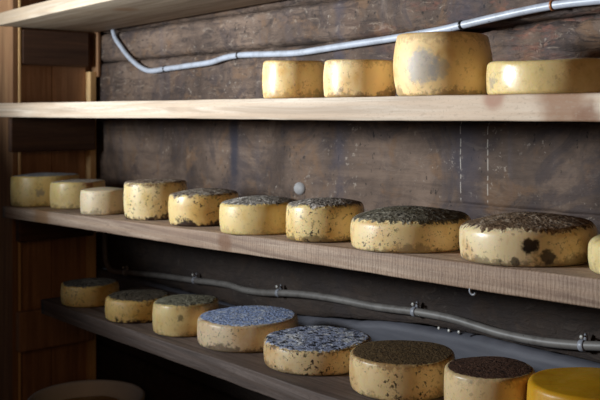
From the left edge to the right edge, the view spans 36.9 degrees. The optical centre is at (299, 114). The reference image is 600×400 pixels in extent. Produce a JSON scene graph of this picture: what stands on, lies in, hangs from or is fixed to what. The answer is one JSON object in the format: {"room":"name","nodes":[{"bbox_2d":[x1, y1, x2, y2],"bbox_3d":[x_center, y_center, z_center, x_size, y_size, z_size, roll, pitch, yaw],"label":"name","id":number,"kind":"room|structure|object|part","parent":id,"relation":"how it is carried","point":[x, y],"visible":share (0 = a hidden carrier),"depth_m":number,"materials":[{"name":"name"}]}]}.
{"room":"cheese aging cellar","nodes":[
{"label":"cheese aging cellar","id":0,"kind":"room"},
{"bbox_2d":[86,32,99,341],"bbox_3d":[-0.878,0.220,3.145,0.322,1.680,0.144,0,0,-40],"label":"wall","id":1,"kind":"structure","parent":0,"point":[88,67],"depth_m":3.17,"materials":[{"name":"brown wood"}]},
{"bbox_2d":[96,0,599,399],"bbox_3d":[0.414,0.220,1.861,0.081,1.681,3.530,0,0,-40],"label":"wall","id":2,"kind":"structure","parent":0,"point":[477,169],"depth_m":2.22,"materials":[{"name":"brown wood"}]},
{"bbox_2d":[41,285,443,399],"bbox_3d":[0.322,0.559,1.603,0.351,0.141,2.950,0,0,-40],"label":"shelf board","id":3,"kind":"object","parent":2,"relation":"attached to","point":[250,371],"visible":0.4,"depth_m":1.97,"materials":[{"name":"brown wood"}]},
{"bbox_2d":[61,278,119,307],"bbox_3d":[-0.599,0.503,2.573,0.164,0.066,0.163,0,0,-5],"label":"cheese wheel","id":4,"kind":"object","parent":3,"relation":"on","point":[83,292],"visible":0.94,"depth_m":2.51,"materials":[{"name":"yellow food"}]},
{"bbox_2d":[105,289,169,323],"bbox_3d":[-0.425,0.499,2.366,0.172,0.066,0.172,0,0,-4],"label":"cheese wheel","id":5,"kind":"object","parent":3,"relation":"on","point":[126,306],"visible":0.94,"depth_m":2.29,"materials":[{"name":"yellow food"}]},
{"bbox_2d":[152,294,218,336],"bbox_3d":[-0.280,0.487,2.209,0.161,0.082,0.164,0,0,35],"label":"cheese wheel","id":6,"kind":"object","parent":3,"relation":"on","point":[173,315],"visible":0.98,"depth_m":2.14,"materials":[{"name":"beige food"}]},
{"bbox_2d":[197,305,298,352],"bbox_3d":[-0.121,0.492,2.088,0.235,0.072,0.237,0,-1,-40],"label":"cheese wheel","id":7,"kind":"object","parent":3,"relation":"on","point":[236,329],"visible":0.93,"depth_m":2.00,"materials":[{"name":"beige food"}]},
{"bbox_2d":[263,326,371,375],"bbox_3d":[0.038,0.492,1.896,0.228,0.058,0.230,0,0,41],"label":"cheese wheel","id":8,"kind":"object","parent":3,"relation":"on","point":[302,350],"visible":0.96,"depth_m":1.82,"materials":[{"name":"beige food"}]},
{"bbox_2d":[349,340,454,399],"bbox_3d":[0.194,0.481,1.709,0.201,0.073,0.202,0,0,44],"label":"cheese wheel","id":9,"kind":"object","parent":3,"relation":"on","point":[384,369],"visible":0.96,"depth_m":1.63,"materials":[{"name":"beige food"}]},
{"bbox_2d":[444,356,534,399],"bbox_3d":[0.324,0.470,1.536,0.155,0.087,0.158,0,0,-2],"label":"cheese wheel","id":10,"kind":"object","parent":3,"relation":"on","point":[482,377],"visible":0.98,"depth_m":1.49,"materials":[{"name":"beige food"}]},
{"bbox_2d":[527,367,599,399],"bbox_3d":[0.460,0.463,1.419,0.200,0.093,0.199,0,-1,-40],"label":"cheese wheel","id":11,"kind":"object","parent":3,"relation":"on","point":[567,383],"visible":1,"depth_m":1.41,"materials":[{"name":"food"}]},
{"bbox_2d":[294,182,305,194],"bbox_3d":[-0.004,0.188,2.298,0.012,0.033,0.045,0,0,-40],"label":"plug","id":12,"kind":"object","parent":2,"relation":"attached to","point":[299,188],"visible":1,"depth_m":2.29,"materials":[{"name":"grey plastic"}]},
{"bbox_2d":[96,267,599,372],"bbox_3d":[0.392,0.539,1.843,0.030,0.164,3.530,0,0,-40],"label":"trim","id":13,"kind":"structure","parent":2,"relation":"attached to","point":[464,344],"depth_m":1.94,"materials":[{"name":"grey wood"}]},
{"bbox_2d":[102,232,599,351],"bbox_3d":[0.350,0.417,1.856,0.024,0.235,3.204,0,0,-40],"label":"pipe","id":14,"kind":"object","parent":2,"relation":"attached to","point":[583,345],"visible":0.98,"depth_m":2.05,"materials":[{"name":"silver metal"}]},
{"bbox_2d":[111,0,599,72],"bbox_3d":[0.369,-0.365,1.835,0.021,0.469,3.147,0,0,-40],"label":"cable","id":15,"kind":"object","parent":2,"relation":"attached to","point":[552,5],"visible":0.9,"depth_m":2.09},
{"bbox_3d":[-0.787,1.085,0.906,3.150,0.050,4.400,0,0,-40],"label":"floor","id":16,"kind":"structure","parent":0,"visible":0},
{"bbox_2d":[0,0,100,399],"bbox_3d":[-0.898,0.220,3.115,0.329,1.680,0.305,0,0,-40],"label":"panel","id":17,"kind":"object","parent":16,"relation":"on","point":[38,351],"visible":0.7,"depth_m":3.01,"materials":[{"name":"brown wood"}]},
{"bbox_3d":[-1.015,0.220,3.042,0.018,1.680,0.267,0,0,-40],"label":"post","id":18,"kind":"part","parent":17,"relation":"part of","materials":[{"name":"brown wood"}]},
{"bbox_3d":[-0.925,0.220,2.956,0.008,1.680,0.025,0,0,-40],"label":"post","id":19,"kind":"part","parent":17,"relation":"part of","materials":[{"name":"brown wood"}]},
{"bbox_3d":[-0.731,0.455,3.133,0.024,1.210,0.050,0,0,-40],"label":"post","id":20,"kind":"part","parent":17,"relation":"part of","materials":[{"name":"brown wood"}]},
{"bbox_2d":[0,0,279,31],"bbox_3d":[0.212,-0.321,1.734,0.350,0.071,3.293,0,0,-40],"label":"shelf board","id":21,"kind":"object","parent":17,"relation":"attached to","point":[68,15],"visible":1,"depth_m":2.60,"materials":[{"name":"brown wood"}]},
{"bbox_2d":[0,93,599,121],"bbox_3d":[0.212,-0.013,1.734,0.349,0.051,3.293,0,0,-40],"label":"shelf board","id":22,"kind":"object","parent":17,"relation":"attached to","point":[571,107],"visible":1,"depth_m":1.61,"materials":[{"name":"brown wood"}]},
{"bbox_2d":[262,60,324,97],"bbox_3d":[-0.011,-0.074,1.894,0.137,0.080,0.136,0,0,-40],"label":"cheese wheel","id":23,"kind":"object","parent":22,"relation":"on","point":[280,78],"visible":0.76,"depth_m":1.83,"materials":[{"name":"yellow food"}]},
{"bbox_2d":[323,59,395,97],"bbox_3d":[0.116,-0.070,1.738,0.142,0.073,0.141,0,0,-40],"label":"cheese wheel","id":24,"kind":"object","parent":22,"relation":"on","point":[341,77],"visible":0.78,"depth_m":1.68,"materials":[{"name":"yellow food"}]},
{"bbox_2d":[393,31,492,95],"bbox_3d":[0.254,-0.088,1.601,0.175,0.111,0.173,0,0,-40],"label":"cheese wheel","id":25,"kind":"object","parent":22,"relation":"on","point":[440,62],"visible":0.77,"depth_m":1.53,"materials":[{"name":"yellow food"}]},
{"bbox_2d":[486,58,599,94],"bbox_3d":[0.408,-0.059,1.440,0.215,0.054,0.216,0,0,-40],"label":"cheese wheel","id":26,"kind":"object","parent":22,"relation":"on","point":[576,75],"visible":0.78,"depth_m":1.34,"materials":[{"name":"yellow food"}]},
{"bbox_2d":[3,206,599,308],"bbox_3d":[0.231,0.257,1.712,0.350,0.135,3.235,0,0,-40],"label":"shelf board","id":27,"kind":"object","parent":17,"relation":"attached to","point":[579,285],"visible":0.52,"depth_m":1.58,"materials":[{"name":"brown wood"}]},
{"bbox_2d":[10,172,78,206],"bbox_3d":[-0.811,0.236,2.869,0.214,0.105,0.214,0,0,3],"label":"cheese wheel","id":28,"kind":"object","parent":27,"relation":"on","point":[32,189],"visible":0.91,"depth_m":2.77,"materials":[{"name":"yellow food"}]},
{"bbox_2d":[50,179,105,208],"bbox_3d":[-0.673,0.238,2.729,0.165,0.088,0.165,0,0,15],"label":"cheese wheel","id":29,"kind":"object","parent":27,"relation":"on","point":[64,194],"visible":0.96,"depth_m":2.65,"materials":[{"name":"yellow food"}]},
{"bbox_2d":[80,187,123,214],"bbox_3d":[-0.539,0.235,2.481,0.131,0.072,0.130,0,-2,-40],"label":"cheese wheel","id":30,"kind":"object","parent":27,"relation":"on","point":[97,200],"visible":0.91,"depth_m":2.42,"materials":[{"name":"beige food"}]},
{"bbox_2d":[123,179,186,219],"bbox_3d":[-0.371,0.215,2.315,0.164,0.103,0.163,0,0,-12],"label":"cheese wheel","id":31,"kind":"object","parent":27,"relation":"on","point":[144,199],"visible":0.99,"depth_m":2.24,"materials":[{"name":"yellow food"}]},
{"bbox_2d":[168,188,238,225],"bbox_3d":[-0.229,0.217,2.139,0.167,0.085,0.166,0,0,28],"label":"cheese wheel","id":32,"kind":"object","parent":27,"relation":"on","point":[200,206],"visible":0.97,"depth_m":2.07,"materials":[{"name":"yellow food"}]},
{"bbox_2d":[219,195,296,234],"bbox_3d":[-0.085,0.213,1.934,0.174,0.078,0.176,0,0,12],"label":"cheese wheel","id":33,"kind":"object","parent":27,"relation":"on","point":[262,214],"visible":0.92,"depth_m":1.86,"materials":[{"name":"yellow food"}]},
{"bbox_2d":[286,197,363,241],"bbox_3d":[0.050,0.204,1.779,0.156,0.083,0.155,0,0,-30],"label":"cheese wheel","id":34,"kind":"object","parent":27,"relation":"on","point":[322,219],"visible":0.96,"depth_m":1.71,"materials":[{"name":"yellow food"}]},
{"bbox_2d":[350,205,470,252],"bbox_3d":[0.201,0.202,1.628,0.219,0.076,0.218,0,0,40],"label":"cheese wheel","id":35,"kind":"object","parent":27,"relation":"on","point":[391,229],"visible":0.98,"depth_m":1.54,"materials":[{"name":"yellow food"}]},
{"bbox_2d":[459,212,597,266],"bbox_3d":[0.365,0.195,1.446,0.217,0.075,0.216,0,0,2],"label":"cheese wheel","id":36,"kind":"object","parent":27,"relation":"on","point":[517,239],"visible":0.98,"depth_m":1.36,"materials":[{"name":"beige food"}]},
{"bbox_2d":[588,235,599,273],"bbox_3d":[0.492,0.195,1.278,0.159,0.056,0.158,0,-2,-40],"label":"cheese wheel","id":37,"kind":"object","parent":27,"relation":"on","point":[594,243],"visible":1,"depth_m":1.27,"materials":[{"name":"yellow food"}]},
{"bbox_2d":[27,380,144,399],"bbox_3d":[-0.636,0.949,2.683,0.344,0.222,0.344,0,0,-40],"label":"tub","id":38,"kind":"object","parent":16,"relation":"on","point":[120,390],"visible":1,"depth_m":2.82,"materials":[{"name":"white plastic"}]},
{"bbox_2d":[66,396,117,399],"bbox_3d":[-0.636,0.958,2.683,0.228,0.188,0.227,0,0,-40],"label":"cheese wheel","id":39,"kind":"object","parent":38,"relation":"in","point":[91,397],"visible":1,"depth_m":2.76,"materials":[{"name":"brown food"}]}
]}

